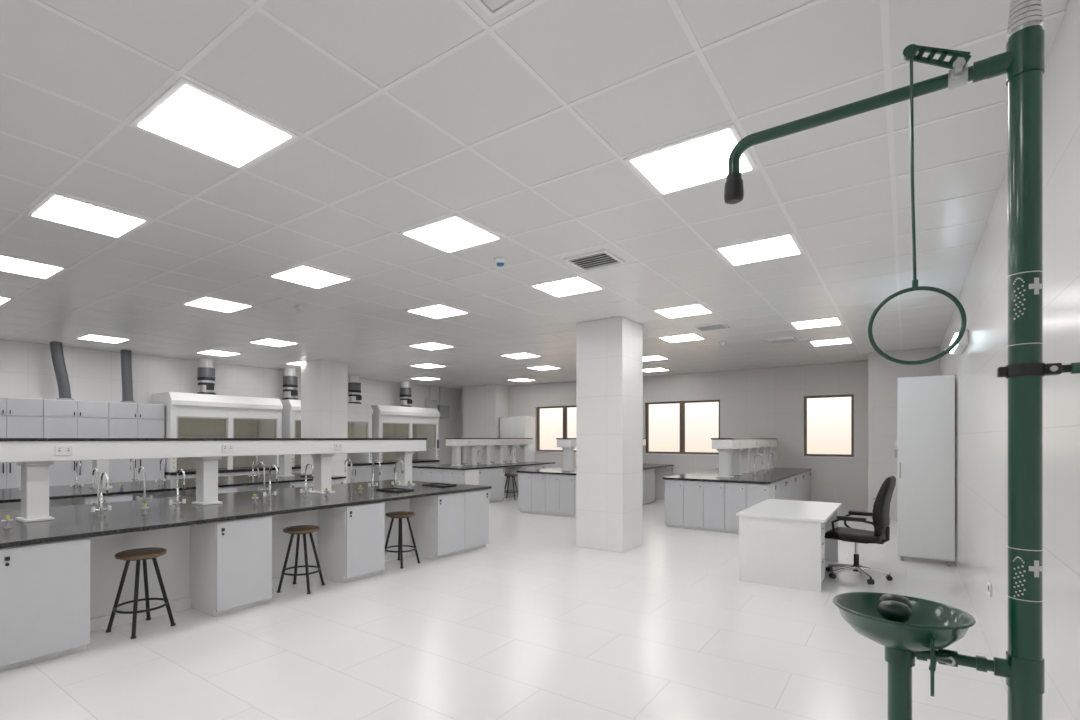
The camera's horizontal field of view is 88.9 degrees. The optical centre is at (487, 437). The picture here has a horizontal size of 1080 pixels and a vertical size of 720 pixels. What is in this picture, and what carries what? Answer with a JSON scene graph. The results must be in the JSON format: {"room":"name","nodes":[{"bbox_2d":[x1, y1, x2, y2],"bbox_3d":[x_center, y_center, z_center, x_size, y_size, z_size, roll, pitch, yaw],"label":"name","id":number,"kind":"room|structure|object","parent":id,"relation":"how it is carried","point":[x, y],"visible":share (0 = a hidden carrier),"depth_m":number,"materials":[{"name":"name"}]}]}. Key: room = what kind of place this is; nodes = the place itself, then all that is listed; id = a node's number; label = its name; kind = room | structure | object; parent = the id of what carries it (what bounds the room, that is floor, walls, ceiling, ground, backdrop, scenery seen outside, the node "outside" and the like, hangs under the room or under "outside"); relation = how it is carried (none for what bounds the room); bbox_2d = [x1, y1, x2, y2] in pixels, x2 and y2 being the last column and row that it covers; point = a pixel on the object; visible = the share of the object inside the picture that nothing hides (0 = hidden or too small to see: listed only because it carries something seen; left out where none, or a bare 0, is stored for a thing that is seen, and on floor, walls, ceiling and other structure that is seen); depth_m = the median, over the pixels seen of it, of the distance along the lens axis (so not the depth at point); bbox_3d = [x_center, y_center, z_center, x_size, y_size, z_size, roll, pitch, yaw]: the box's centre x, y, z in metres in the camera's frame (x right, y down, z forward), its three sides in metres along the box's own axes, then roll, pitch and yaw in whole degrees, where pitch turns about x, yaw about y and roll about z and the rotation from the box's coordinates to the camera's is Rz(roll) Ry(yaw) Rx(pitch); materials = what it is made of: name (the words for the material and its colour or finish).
{"room":"science laboratory","nodes":[
{"label":"science laboratory","id":0,"kind":"room"},
{"bbox_2d":[0,339,460,464],"bbox_3d":[-6.104,-0.047,11.949,0.200,3.206,17.200,0,0,37],"label":"wall","id":1,"kind":"structure","parent":0,"point":[26,368],"depth_m":10.92,"materials":[{"name":"paint"}]},
{"bbox_2d":[425,386,448,417],"bbox_3d":[-1.619,-0.902,17.458,0.248,1.476,0.900,0,0,37],"label":"electrical panel","id":2,"kind":"object","parent":1,"relation":"attached to","point":[443,410],"visible":0.56,"depth_m":17.40,"materials":[{"name":"metal"}]},
{"bbox_2d":[301,359,347,482],"bbox_3d":[-3.574,-0.047,11.969,0.700,3.206,0.700,0,0,37],"label":"column","id":3,"kind":"structure","parent":0,"point":[324,383],"depth_m":11.74,"materials":[{"name":"paint"}]},
{"bbox_2d":[463,384,508,462],"bbox_3d":[-0.070,-0.047,17.471,1.300,3.206,0.700,0,0,37],"label":"column","id":4,"kind":"structure","parent":0,"point":[483,405],"depth_m":17.13,"materials":[{"name":"paint"}]},
{"bbox_2d":[0,497,1007,719],"bbox_3d":[-1.059,1.631,8.102,12.890,0.150,17.200,0,0,37],"label":"floor","id":5,"kind":"structure","parent":0,"point":[530,623],"depth_m":4.07,"materials":[{"name":"tile"}]},
{"bbox_2d":[0,397,42,488],"bbox_3d":[-7.875,0.456,8.864,0.715,2.200,0.926,0,0,37],"label":"storage cabinet","id":6,"kind":"object","parent":5,"relation":"on","point":[19,417],"visible":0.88,"depth_m":8.76,"materials":[{"name":"white laminate"}]},
{"bbox_2d":[43,399,107,485],"bbox_3d":[-7.311,0.456,9.604,0.715,2.200,0.926,0,0,37],"label":"storage cabinet","id":7,"kind":"object","parent":5,"relation":"on","point":[61,418],"visible":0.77,"depth_m":9.35,"materials":[{"name":"white metal"}]},
{"bbox_2d":[50,342,73,399],"bbox_3d":[-7.365,-1.145,9.472,0.240,1.003,0.340,0,0,37],"label":"duct","id":8,"kind":"object","parent":7,"relation":"on","point":[56,348],"visible":0.98,"depth_m":9.40,"materials":[{"name":"metal"}]},
{"bbox_2d":[108,402,163,482],"bbox_3d":[-6.747,0.456,10.343,0.715,2.200,0.926,0,0,37],"label":"storage cabinet","id":9,"kind":"object","parent":5,"relation":"on","point":[125,420],"visible":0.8,"depth_m":10.11,"materials":[{"name":"white laminate"}]},
{"bbox_2d":[120,350,134,402],"bbox_3d":[-6.753,-1.144,10.274,0.240,0.999,0.240,0,0,37],"label":"duct","id":10,"kind":"object","parent":9,"relation":"on","point":[126,368],"visible":0.97,"depth_m":10.20,"materials":[{"name":"metal"}]},
{"bbox_2d":[106,547,175,638],"bbox_3d":[-2.828,1.242,4.471,0.388,0.632,0.388,0,0,26],"label":"stool","id":11,"kind":"object","parent":5,"relation":"on","point":[138,554],"visible":1,"depth_m":4.42,"materials":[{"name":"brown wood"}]},
{"bbox_2d":[0,473,345,510],"bbox_3d":[-5.289,1.121,7.618,1.750,0.870,6.800,0,0,37],"label":"lab bench","id":12,"kind":"object","parent":5,"relation":"on","point":[64,495],"visible":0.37,"depth_m":7.66,"materials":[{"name":"white laminate"}]},
{"bbox_2d":[69,460,82,490],"bbox_3d":[-5.257,0.486,7.053,0.176,0.399,0.138,0,0,12],"label":"faucet","id":13,"kind":"object","parent":12,"relation":"on","point":[76,486],"visible":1,"depth_m":7.05,"materials":[{"name":"silver metal"}]},
{"bbox_2d":[129,459,137,483],"bbox_3d":[-5.321,0.486,8.182,0.176,0.399,0.138,0,0,12],"label":"faucet","id":14,"kind":"object","parent":12,"relation":"on","point":[134,479],"visible":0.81,"depth_m":8.17,"materials":[{"name":"silver metal"}]},
{"bbox_2d":[155,458,165,485],"bbox_3d":[-4.651,0.486,7.848,0.176,0.399,0.138,0,0,12],"label":"faucet","id":15,"kind":"object","parent":12,"relation":"on","point":[160,481],"visible":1,"depth_m":7.84,"materials":[{"name":"silver metal"}]},
{"bbox_2d":[89,455,293,488],"bbox_3d":[-5.360,0.344,7.533,0.360,0.685,6.300,0,0,37],"label":"shelf","id":16,"kind":"object","parent":12,"relation":"on","point":[285,461],"visible":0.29,"depth_m":7.56,"materials":[{"name":"white metal"}]},
{"bbox_2d":[248,456,257,479],"bbox_3d":[-3.802,0.486,8.961,0.176,0.399,0.138,0,0,12],"label":"faucet","id":17,"kind":"object","parent":12,"relation":"on","point":[249,475],"visible":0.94,"depth_m":8.96,"materials":[{"name":"silver metal"}]},
{"bbox_2d":[152,392,282,479],"bbox_3d":[-5.661,0.336,11.624,0.880,2.440,2.340,0,0,37],"label":"fume hood","id":18,"kind":"object","parent":5,"relation":"on","point":[186,415],"visible":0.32,"depth_m":11.50,"materials":[{"name":"white metal"}]},
{"bbox_2d":[197,358,215,394],"bbox_3d":[-5.837,-1.266,11.368,0.410,0.755,0.380,0,0,37],"label":"duct","id":19,"kind":"object","parent":18,"relation":"on","point":[205,371],"visible":0.9,"depth_m":11.25,"materials":[{"name":"grey plastic"}]},
{"bbox_2d":[0,480,491,671],"bbox_3d":[-2.824,1.121,5.738,2.050,0.870,6.800,0,0,37],"label":"lab bench","id":20,"kind":"object","parent":5,"relation":"on","point":[60,577],"visible":0.92,"depth_m":4.91,"materials":[{"name":"white laminate"}]},
{"bbox_2d":[1,515,12,527],"bbox_3d":[-3.663,0.638,4.169,0.068,0.095,0.075,0,0,-20],"label":"tap","id":21,"kind":"object","parent":20,"relation":"on","point":[7,520],"visible":1,"depth_m":4.17,"materials":[{"name":"metal"}]},
{"bbox_2d":[89,468,106,508],"bbox_3d":[-3.760,0.486,5.232,0.176,0.399,0.138,0,0,12],"label":"faucet","id":22,"kind":"object","parent":20,"relation":"on","point":[97,502],"visible":0.91,"depth_m":5.22,"materials":[{"name":"silver metal"}]},
{"bbox_2d":[91,472,110,517],"bbox_3d":[-3.278,0.486,4.701,0.176,0.399,0.138,0,0,12],"label":"faucet","id":23,"kind":"object","parent":20,"relation":"on","point":[101,509],"visible":1,"depth_m":4.70,"materials":[{"name":"silver metal"}]},
{"bbox_2d":[136,466,152,505],"bbox_3d":[-3.518,0.486,5.550,0.176,0.399,0.138,0,0,12],"label":"faucet","id":24,"kind":"object","parent":20,"relation":"on","point":[138,498],"visible":0.97,"depth_m":5.54,"materials":[{"name":"silver metal"}]},
{"bbox_2d":[140,503,148,514],"bbox_3d":[-3.086,0.638,4.924,0.068,0.095,0.075,0,0,-20],"label":"tap","id":25,"kind":"object","parent":20,"relation":"on","point":[144,507],"visible":1,"depth_m":4.92,"materials":[{"name":"metal"}]},
{"bbox_2d":[169,468,185,510],"bbox_3d":[-2.902,0.486,5.194,0.176,0.399,0.138,0,0,12],"label":"faucet","id":26,"kind":"object","parent":20,"relation":"on","point":[177,503],"visible":1,"depth_m":5.19,"materials":[{"name":"silver metal"}]},
{"bbox_2d":[0,438,426,522],"bbox_3d":[-2.950,0.344,5.696,0.360,0.685,6.300,0,0,37],"label":"shelf","id":27,"kind":"object","parent":20,"relation":"on","point":[34,455],"visible":0.96,"depth_m":5.45,"materials":[{"name":"white metal"}]},
{"bbox_2d":[0,480,491,547],"bbox_3d":[-2.824,0.704,5.738,2.050,0.035,6.800,0,0,37],"label":"countertop","id":28,"kind":"structure","parent":20,"relation":"on","point":[71,522],"depth_m":5.18,"materials":[{"name":"black stone"}]},
{"bbox_2d":[251,494,257,502],"bbox_3d":[-2.450,0.638,5.759,0.068,0.095,0.075,0,0,-20],"label":"tap","id":29,"kind":"object","parent":20,"relation":"on","point":[254,497],"visible":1,"depth_m":5.76,"materials":[{"name":"metal"}]},
{"bbox_2d":[257,462,268,494],"bbox_3d":[-2.729,0.486,6.583,0.176,0.399,0.138,0,0,12],"label":"faucet","id":30,"kind":"object","parent":20,"relation":"on","point":[264,489],"visible":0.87,"depth_m":6.57,"materials":[{"name":"silver metal"}]},
{"bbox_2d":[263,465,277,500],"bbox_3d":[-2.326,0.486,5.949,0.176,0.399,0.138,0,0,12],"label":"faucet","id":31,"kind":"object","parent":20,"relation":"on","point":[269,494],"visible":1,"depth_m":5.95,"materials":[{"name":"silver metal"}]},
{"bbox_2d":[300,463,313,497],"bbox_3d":[-2.053,0.486,6.307,0.176,0.399,0.138,0,0,12],"label":"faucet","id":32,"kind":"object","parent":20,"relation":"on","point":[305,491],"visible":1,"depth_m":6.30,"materials":[{"name":"silver metal"}]},
{"bbox_2d":[344,459,355,487],"bbox_3d":[-1.941,0.486,7.617,0.176,0.399,0.138,0,0,12],"label":"faucet","id":33,"kind":"object","parent":20,"relation":"on","point":[351,482],"visible":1,"depth_m":7.60,"materials":[{"name":"silver metal"}]},
{"bbox_2d":[368,460,380,490],"bbox_3d":[-1.447,0.486,7.102,0.176,0.399,0.138,0,0,12],"label":"faucet","id":34,"kind":"object","parent":20,"relation":"on","point":[369,484],"visible":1,"depth_m":7.09,"materials":[{"name":"silver metal"}]},
{"bbox_2d":[376,487,413,491],"bbox_3d":[-1.213,0.676,7.150,0.400,0.020,0.300,0,0,37],"label":"sink","id":35,"kind":"object","parent":20,"relation":"on","point":[392,489],"visible":1,"depth_m":7.11,"materials":[{"name":"black plastic"}]},
{"bbox_2d":[391,459,403,487],"bbox_3d":[-1.204,0.486,7.420,0.176,0.399,0.138,0,0,12],"label":"faucet","id":36,"kind":"object","parent":20,"relation":"on","point":[392,482],"visible":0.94,"depth_m":7.41,"materials":[{"name":"silver metal"}]},
{"bbox_2d":[422,483,456,486],"bbox_3d":[-0.701,0.676,7.904,0.400,0.020,0.300,0,0,37],"label":"sink","id":37,"kind":"object","parent":20,"relation":"on","point":[429,484],"visible":1,"depth_m":7.86,"materials":[{"name":"black plastic"}]},
{"bbox_2d":[277,525,324,593],"bbox_3d":[-1.925,1.242,5.656,0.388,0.632,0.388,0,0,9],"label":"stool","id":38,"kind":"object","parent":5,"relation":"on","point":[300,529],"visible":1,"depth_m":5.57,"materials":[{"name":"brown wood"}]},
{"bbox_2d":[280,399,372,481],"bbox_3d":[-4.090,0.336,13.683,0.880,2.440,2.400,0,0,37],"label":"fume hood","id":39,"kind":"object","parent":5,"relation":"on","point":[359,415],"visible":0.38,"depth_m":14.00,"materials":[{"name":"white metal"}]},
{"bbox_2d":[282,368,297,399],"bbox_3d":[-4.654,-1.266,12.919,0.410,0.755,0.380,0,0,37],"label":"duct","id":40,"kind":"object","parent":39,"relation":"on","point":[290,380],"visible":0.94,"depth_m":12.81,"materials":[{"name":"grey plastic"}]},
{"bbox_2d":[348,375,361,403],"bbox_3d":[-3.502,-1.266,14.430,0.410,0.755,0.380,0,0,37],"label":"duct","id":41,"kind":"object","parent":39,"relation":"on","point":[354,387],"visible":0.95,"depth_m":14.31,"materials":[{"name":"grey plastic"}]},
{"bbox_2d":[385,511,419,568],"bbox_3d":[-1.082,1.242,6.761,0.388,0.632,0.388,0,0,32],"label":"stool","id":42,"kind":"object","parent":5,"relation":"on","point":[397,514],"visible":0.94,"depth_m":6.72,"materials":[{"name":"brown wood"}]},
{"bbox_2d":[371,405,439,480],"bbox_3d":[-2.498,0.336,15.771,0.880,2.440,2.350,0,0,37],"label":"fume hood","id":43,"kind":"object","parent":5,"relation":"on","point":[387,421],"visible":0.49,"depth_m":15.78,"materials":[{"name":"white metal"}]},
{"bbox_2d":[400,381,411,406],"bbox_3d":[-2.380,-1.266,15.901,0.410,0.755,0.380,0,0,37],"label":"duct","id":44,"kind":"object","parent":43,"relation":"on","point":[405,390],"visible":0.91,"depth_m":15.78,"materials":[{"name":"grey metal"}]},
{"bbox_2d":[412,461,555,502],"bbox_3d":[0.021,1.121,14.390,1.700,0.870,3.990,0,0,37],"label":"lab bench","id":45,"kind":"object","parent":5,"relation":"on","point":[493,475],"visible":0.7,"depth_m":13.16,"materials":[{"name":"white laminate"}]},
{"bbox_2d":[412,461,555,469],"bbox_3d":[0.021,0.704,14.390,1.700,0.035,3.990,0,0,37],"label":"countertop","id":46,"kind":"structure","parent":45,"relation":"on","point":[444,466],"depth_m":13.67,"materials":[{"name":"black stone"}]},
{"bbox_2d":[445,438,532,465],"bbox_3d":[0.124,0.344,14.525,0.360,0.685,3.370,0,0,37],"label":"shelf","id":47,"kind":"object","parent":45,"relation":"on","point":[456,444],"visible":0.97,"depth_m":14.21,"materials":[{"name":"white metal"}]},
{"bbox_2d":[503,474,517,499],"bbox_3d":[0.582,1.242,13.956,0.388,0.632,0.388,0,0,20],"label":"stool","id":48,"kind":"object","parent":5,"relation":"on","point":[507,475],"visible":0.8,"depth_m":13.89,"materials":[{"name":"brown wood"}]},
{"bbox_2d":[500,416,534,461],"bbox_3d":[0.896,0.456,16.775,0.920,2.200,0.595,0,0,37],"label":"tall cabinet","id":49,"kind":"object","parent":5,"relation":"on","point":[522,426],"visible":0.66,"depth_m":16.54,"materials":[{"name":"metal"}]},
{"bbox_2d":[516,464,673,517],"bbox_3d":[2.702,1.121,12.811,1.700,0.870,4.730,0,0,37],"label":"lab bench","id":50,"kind":"object","parent":5,"relation":"on","point":[546,491],"visible":0.48,"depth_m":11.19,"materials":[{"name":"white laminate"}]},
{"bbox_2d":[516,464,673,474],"bbox_3d":[2.702,0.704,12.811,1.700,0.035,4.730,0,0,37],"label":"countertop","id":51,"kind":"structure","parent":50,"relation":"on","point":[557,470],"depth_m":11.57,"materials":[{"name":"black stone"}]},
{"bbox_2d":[556,438,645,470],"bbox_3d":[2.793,0.344,12.930,0.360,0.685,4.070,0,0,37],"label":"shelf","id":52,"kind":"object","parent":50,"relation":"on","point":[568,445],"visible":0.17,"depth_m":11.39,"materials":[{"name":"white metal"}]},
{"bbox_2d":[663,467,811,533],"bbox_3d":[5.159,1.121,10.937,1.700,0.870,4.730,0,0,37],"label":"lab bench","id":53,"kind":"object","parent":5,"relation":"on","point":[701,500],"visible":0.77,"depth_m":9.25,"materials":[{"name":"white laminate"}]},
{"bbox_2d":[663,467,811,483],"bbox_3d":[5.159,0.704,10.937,1.700,0.035,4.730,0,0,37],"label":"countertop","id":54,"kind":"structure","parent":53,"relation":"on","point":[775,474],"depth_m":9.76,"materials":[{"name":"black stone"}]},
{"bbox_2d":[711,438,776,477],"bbox_3d":[5.258,0.344,11.050,0.360,0.685,4.070,0,0,37],"label":"shelf","id":55,"kind":"object","parent":53,"relation":"on","point":[736,455],"visible":0.98,"depth_m":10.15,"materials":[{"name":"white metal"}]},
{"bbox_2d":[753,454,762,475],"bbox_3d":[4.907,0.486,9.992,0.176,0.399,0.138,0,0,12],"label":"faucet","id":56,"kind":"object","parent":53,"relation":"on","point":[754,470],"visible":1,"depth_m":9.98,"materials":[{"name":"silver metal"}]},
{"bbox_2d":[767,452,776,471],"bbox_3d":[5.695,0.486,11.025,0.176,0.399,0.138,0,0,12],"label":"faucet","id":57,"kind":"object","parent":53,"relation":"on","point":[768,467],"visible":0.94,"depth_m":11.01,"materials":[{"name":"silver metal"}]},
{"bbox_2d":[736,499,841,591],"bbox_3d":[3.586,1.188,6.446,0.835,0.735,1.790,0,0,37],"label":"office desk","id":58,"kind":"object","parent":5,"relation":"on","point":[783,543],"visible":1,"depth_m":5.80,"materials":[{"name":"laminate"}]},
{"bbox_2d":[824,476,895,584],"bbox_3d":[4.127,0.985,6.116,0.660,1.142,0.641,0,0,44],"label":"office chair","id":59,"kind":"object","parent":5,"relation":"on","point":[880,515],"visible":1,"depth_m":5.93,"materials":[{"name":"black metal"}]},
{"bbox_2d":[724,0,1079,719],"bbox_3d":[1.035,-0.046,1.294,0.277,3.204,0.896,0,0,-41],"label":"shower","id":60,"kind":"object","parent":5,"relation":"on","point":[908,628],"visible":1,"depth_m":1.20,"materials":[{"name":"green metal"}]},
{"bbox_2d":[895,375,954,565],"bbox_3d":[5.531,0.396,6.959,0.585,2.320,0.465,0,0,37],"label":"tall cabinet","id":61,"kind":"object","parent":5,"relation":"on","point":[925,453],"visible":1,"depth_m":6.76,"materials":[{"name":"metal"}]},
{"bbox_2d":[0,0,1068,388],"bbox_3d":[-1.044,-1.723,8.122,12.890,0.154,17.250,0,0,37],"label":"ceiling","id":62,"kind":"structure","parent":0,"point":[521,123],"depth_m":3.39,"materials":[{"name":"tile"}]},
{"bbox_2d":[0,296,13,305],"bbox_3d":[-6.006,-1.642,6.398,0.610,0.015,0.610,0,0,37],"label":"ceiling light panel","id":63,"kind":"object","parent":62,"relation":"in","point":[3,300],"depth_m":6.51,"materials":[{"name":"white plastic"}]},
{"bbox_2d":[0,254,67,279],"bbox_3d":[-4.488,-1.642,5.240,0.610,0.015,0.610,0,0,37],"label":"ceiling light panel","id":64,"kind":"object","parent":62,"relation":"in","point":[11,264],"depth_m":5.25,"materials":[{"name":"white plastic"}]},
{"bbox_2d":[25,191,150,238],"bbox_3d":[-2.971,-1.642,4.083,0.610,0.015,0.610,0,0,37],"label":"ceiling light panel","id":65,"kind":"object","parent":62,"relation":"in","point":[55,207],"depth_m":4.04,"materials":[{"name":"white plastic"}]},
{"bbox_2d":[76,334,131,343],"bbox_3d":[-6.364,-1.642,9.076,0.610,0.015,0.610,0,0,37],"label":"ceiling light panel","id":66,"kind":"object","parent":62,"relation":"in","point":[93,337],"depth_m":9.00,"materials":[{"name":"white plastic"}]},
{"bbox_2d":[129,77,299,169],"bbox_3d":[-1.453,-1.642,2.925,0.610,0.015,0.610,0,0,37],"label":"ceiling light panel","id":67,"kind":"object","parent":62,"relation":"in","point":[189,115],"depth_m":2.87,"materials":[{"name":"white plastic"}]},
{"bbox_2d":[181,296,253,312],"bbox_3d":[-3.329,-1.642,6.761,0.610,0.015,0.610,0,0,37],"label":"ceiling light panel","id":68,"kind":"object","parent":62,"relation":"in","point":[207,302],"depth_m":6.71,"materials":[{"name":"white plastic"}]},
{"bbox_2d":[195,349,241,356],"bbox_3d":[-5.205,-1.642,10.597,0.610,0.015,0.610,0,0,37],"label":"ceiling light panel","id":69,"kind":"object","parent":62,"relation":"in","point":[211,352],"depth_m":10.53,"materials":[{"name":"white plastic"}]},
{"bbox_2d":[249,338,299,346],"bbox_3d":[-3.687,-1.642,9.439,0.610,0.015,0.610,0,0,37],"label":"ceiling light panel","id":70,"kind":"object","parent":62,"relation":"in","point":[266,341],"depth_m":9.38,"materials":[{"name":"white plastic"}]},
{"bbox_2d":[285,361,305,364],"bbox_3d":[-4.045,-1.642,12.118,0.610,0.015,0.610,0,0,37],"label":"ceiling light panel","id":71,"kind":"object","parent":62,"relation":"in","point":[297,362],"depth_m":11.98,"materials":[{"name":"white plastic"}]},
{"bbox_2d":[295,305,303,310],"bbox_3d":[-2.345,-1.614,6.819,0.110,0.062,0.110,0,0,37],"label":"smoke detector","id":72,"kind":"object","parent":62,"relation":"attached to","point":[298,307],"visible":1,"depth_m":6.79,"materials":[{"name":"white plastic"}]},
{"bbox_2d":[267,264,353,288],"bbox_3d":[-1.811,-1.642,5.603,0.610,0.015,0.610,0,0,37],"label":"ceiling light panel","id":73,"kind":"object","parent":62,"relation":"in","point":[302,274],"depth_m":5.54,"materials":[{"name":"white plastic"}]},
{"bbox_2d":[410,377,439,379],"bbox_3d":[-1.725,-1.642,15.159,0.610,0.015,0.610,0,0,37],"label":"ceiling light panel","id":74,"kind":"object","parent":62,"relation":"in","point":[419,378],"depth_m":15.05,"materials":[{"name":"white plastic"}]},
{"bbox_2d":[409,363,445,367],"bbox_3d":[-1.367,-1.642,12.481,0.610,0.015,0.610,0,0,37],"label":"ceiling light panel","id":75,"kind":"object","parent":62,"relation":"in","point":[427,365],"depth_m":12.38,"materials":[{"name":"white plastic"}]},
{"bbox_2d":[407,342,455,349],"bbox_3d":[-1.009,-1.642,9.802,0.610,0.015,0.610,0,0,37],"label":"ceiling light panel","id":76,"kind":"object","parent":62,"relation":"in","point":[429,345],"depth_m":9.79,"materials":[{"name":"white plastic"}]},
{"bbox_2d":[404,303,470,318],"bbox_3d":[-0.651,-1.642,7.124,0.610,0.015,0.610,0,0,37],"label":"ceiling light panel","id":77,"kind":"object","parent":62,"relation":"in","point":[436,311],"depth_m":7.08,"materials":[{"name":"white plastic"}]},
{"bbox_2d":[398,214,503,253],"bbox_3d":[-0.293,-1.642,4.446,0.610,0.015,0.610,0,0,37],"label":"ceiling light panel","id":78,"kind":"object","parent":62,"relation":"in","point":[452,233],"depth_m":4.40,"materials":[{"name":"white plastic"}]},
{"bbox_2d":[473,0,523,18],"bbox_3d":[0.065,-1.645,1.768,0.540,0.010,0.540,0,0,37],"label":"access hatch","id":79,"kind":"object","parent":62,"relation":"in","point":[493,4],"depth_m":2.08,"materials":[{"name":"white metal"}]},
{"bbox_2d":[494,257,505,266],"bbox_3d":[0.113,-1.614,5.045,0.110,0.062,0.110,0,0,37],"label":"smoke detector","id":80,"kind":"object","parent":62,"relation":"attached to","point":[500,261],"visible":1,"depth_m":5.01,"materials":[{"name":"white plastic"}]},
{"bbox_2d":[500,352,540,358],"bbox_3d":[0.657,-1.642,10.937,0.610,0.015,0.610,0,0,37],"label":"ceiling light panel","id":81,"kind":"object","parent":62,"relation":"in","point":[524,354],"depth_m":10.85,"materials":[{"name":"white plastic"}]},
{"bbox_2d":[509,378,534,381],"bbox_3d":[0.952,-1.642,15.522,0.610,0.015,0.610,0,0,37],"label":"ceiling light panel","id":82,"kind":"object","parent":62,"relation":"in","point":[522,379],"depth_m":15.49,"materials":[{"name":"white plastic"}]},
{"bbox_2d":[526,365,560,369],"bbox_3d":[1.310,-1.642,12.844,0.610,0.015,0.610,0,0,37],"label":"ceiling light panel","id":83,"kind":"object","parent":62,"relation":"in","point":[547,367],"depth_m":12.74,"materials":[{"name":"white plastic"}]},
{"bbox_2d":[529,275,605,297],"bbox_3d":[0.867,-1.642,5.967,0.610,0.015,0.610,0,0,37],"label":"ceiling light panel","id":84,"kind":"object","parent":62,"relation":"in","point":[573,285],"depth_m":5.91,"materials":[{"name":"white plastic"}]},
{"bbox_2d":[563,249,624,271],"bbox_3d":[0.986,-1.637,5.074,0.420,0.025,0.420,0,0,37],"label":"ceiling vent","id":85,"kind":"object","parent":62,"relation":"in","point":[603,258],"visible":1,"depth_m":5.05,"materials":[{"name":"white metal"}]},
{"bbox_2d":[643,355,668,360],"bbox_3d":[3.334,-1.642,11.300,0.610,0.015,0.610,0,0,37],"label":"ceiling light panel","id":86,"kind":"object","parent":62,"relation":"in","point":[656,357],"depth_m":11.26,"materials":[{"name":"white plastic"}]},
{"bbox_2d":[643,367,668,371],"bbox_3d":[3.988,-1.642,13.207,0.610,0.015,0.610,0,0,37],"label":"ceiling light panel","id":87,"kind":"object","parent":62,"relation":"in","point":[648,369],"depth_m":13.08,"materials":[{"name":"white plastic"}]},
{"bbox_2d":[657,333,705,342],"bbox_3d":[3.186,-1.642,9.008,0.610,0.015,0.610,0,0,37],"label":"ceiling light panel","id":88,"kind":"object","parent":62,"relation":"in","point":[691,336],"depth_m":8.93,"materials":[{"name":"white plastic"}]},
{"bbox_2d":[652,303,714,318],"bbox_3d":[2.533,-1.642,7.101,0.610,0.015,0.610,0,0,37],"label":"ceiling light panel","id":89,"kind":"object","parent":62,"relation":"in","point":[698,308],"depth_m":7.04,"materials":[{"name":"white plastic"}]},
{"bbox_2d":[623,123,758,195],"bbox_3d":[1.225,-1.642,3.288,0.610,0.015,0.610,0,0,37],"label":"ceiling light panel","id":90,"kind":"object","parent":62,"relation":"in","point":[702,158],"depth_m":3.24,"materials":[{"name":"white plastic"}]},
{"bbox_2d":[692,322,729,331],"bbox_3d":[3.306,-1.637,8.115,0.420,0.025,0.420,0,0,37],"label":"ceiling vent","id":91,"kind":"object","parent":62,"relation":"in","point":[715,326],"visible":1,"depth_m":8.07,"materials":[{"name":"grey metal"}]},
{"bbox_2d":[714,232,804,265],"bbox_3d":[2.385,-1.642,4.809,0.610,0.015,0.610,0,0,37],"label":"ceiling light panel","id":92,"kind":"object","parent":62,"relation":"in","point":[783,245],"depth_m":4.76,"materials":[{"name":"white plastic"}]},
{"bbox_2d":[766,337,798,343],"bbox_3d":[4.971,-1.637,9.250,0.420,0.025,0.420,0,0,37],"label":"ceiling vent","id":93,"kind":"object","parent":62,"relation":"in","point":[791,339],"visible":1,"depth_m":9.19,"materials":[{"name":"grey metal"}]},
{"bbox_2d":[789,316,842,328],"bbox_3d":[4.704,-1.642,7.850,0.610,0.015,0.610,0,0,37],"label":"ceiling light panel","id":94,"kind":"object","parent":62,"relation":"in","point":[831,321],"depth_m":7.82,"materials":[{"name":"white plastic"}]},
{"bbox_2d":[808,337,853,345],"bbox_3d":[5.864,-1.642,9.371,0.610,0.015,0.610,0,0,37],"label":"ceiling light panel","id":95,"kind":"object","parent":62,"relation":"in","point":[838,340],"depth_m":9.30,"materials":[{"name":"white plastic"}]},
{"bbox_2d":[576,316,642,552],"bbox_3d":[1.760,-0.047,7.914,0.700,3.206,0.720,0,0,37],"label":"column","id":96,"kind":"structure","parent":0,"point":[609,351],"depth_m":7.63,"materials":[{"name":"tile"}]},
{"bbox_2d":[461,361,867,510],"bbox_3d":[4.111,-0.047,14.880,12.490,3.206,0.250,0,0,37],"label":"wall","id":97,"kind":"structure","parent":0,"point":[758,402],"depth_m":12.82,"materials":[{"name":"white paint"}]},
{"bbox_2d":[535,405,575,452],"bbox_3d":[2.251,-0.255,16.210,1.920,1.390,0.150,0,0,37],"label":"window","id":98,"kind":"structure","parent":97,"relation":"in","point":[563,407],"depth_m":16.41,"materials":[{"name":"brown metal"}]},
{"bbox_2d":[644,400,719,455],"bbox_3d":[4.987,-0.255,14.124,1.920,1.390,0.150,0,0,37],"label":"window","id":99,"kind":"structure","parent":97,"relation":"in","point":[682,403],"depth_m":14.13,"materials":[{"name":"brown metal"}]},
{"bbox_2d":[804,394,853,457],"bbox_3d":[7.557,-0.255,12.164,0.946,1.390,0.150,0,0,37],"label":"window","id":100,"kind":"structure","parent":97,"relation":"in","point":[806,455],"depth_m":12.14,"materials":[{"name":"brown metal"}]},
{"bbox_2d":[868,347,939,519],"bbox_3d":[8.181,-0.047,10.802,1.070,3.206,1.300,0,0,37],"label":"wall","id":101,"kind":"structure","parent":0,"point":[883,374],"depth_m":10.44,"materials":[{"name":"white paint"}]},
{"bbox_2d":[940,0,1079,719],"bbox_3d":[3.986,-0.047,4.254,0.200,3.206,17.200,0,0,37],"label":"wall","id":102,"kind":"structure","parent":0,"point":[981,397],"depth_m":2.44,"materials":[{"name":"paint"}]},
{"bbox_2d":[950,330,968,354],"bbox_3d":[4.928,-0.989,5.737,0.099,0.130,0.900,0,0,37],"label":"emergency light","id":103,"kind":"object","parent":102,"relation":"attached to","point":[959,348],"visible":0.74,"depth_m":5.47,"materials":[{"name":"white plastic"}]},
{"bbox_2d":[988,580,991,596],"bbox_3d":[3.640,1.091,3.977,0.013,0.090,0.140,0,0,37],"label":"wall socket","id":104,"kind":"object","parent":102,"relation":"attached to","point":[989,582],"visible":1,"depth_m":3.94,"materials":[{"name":"white plastic"}]}
]}

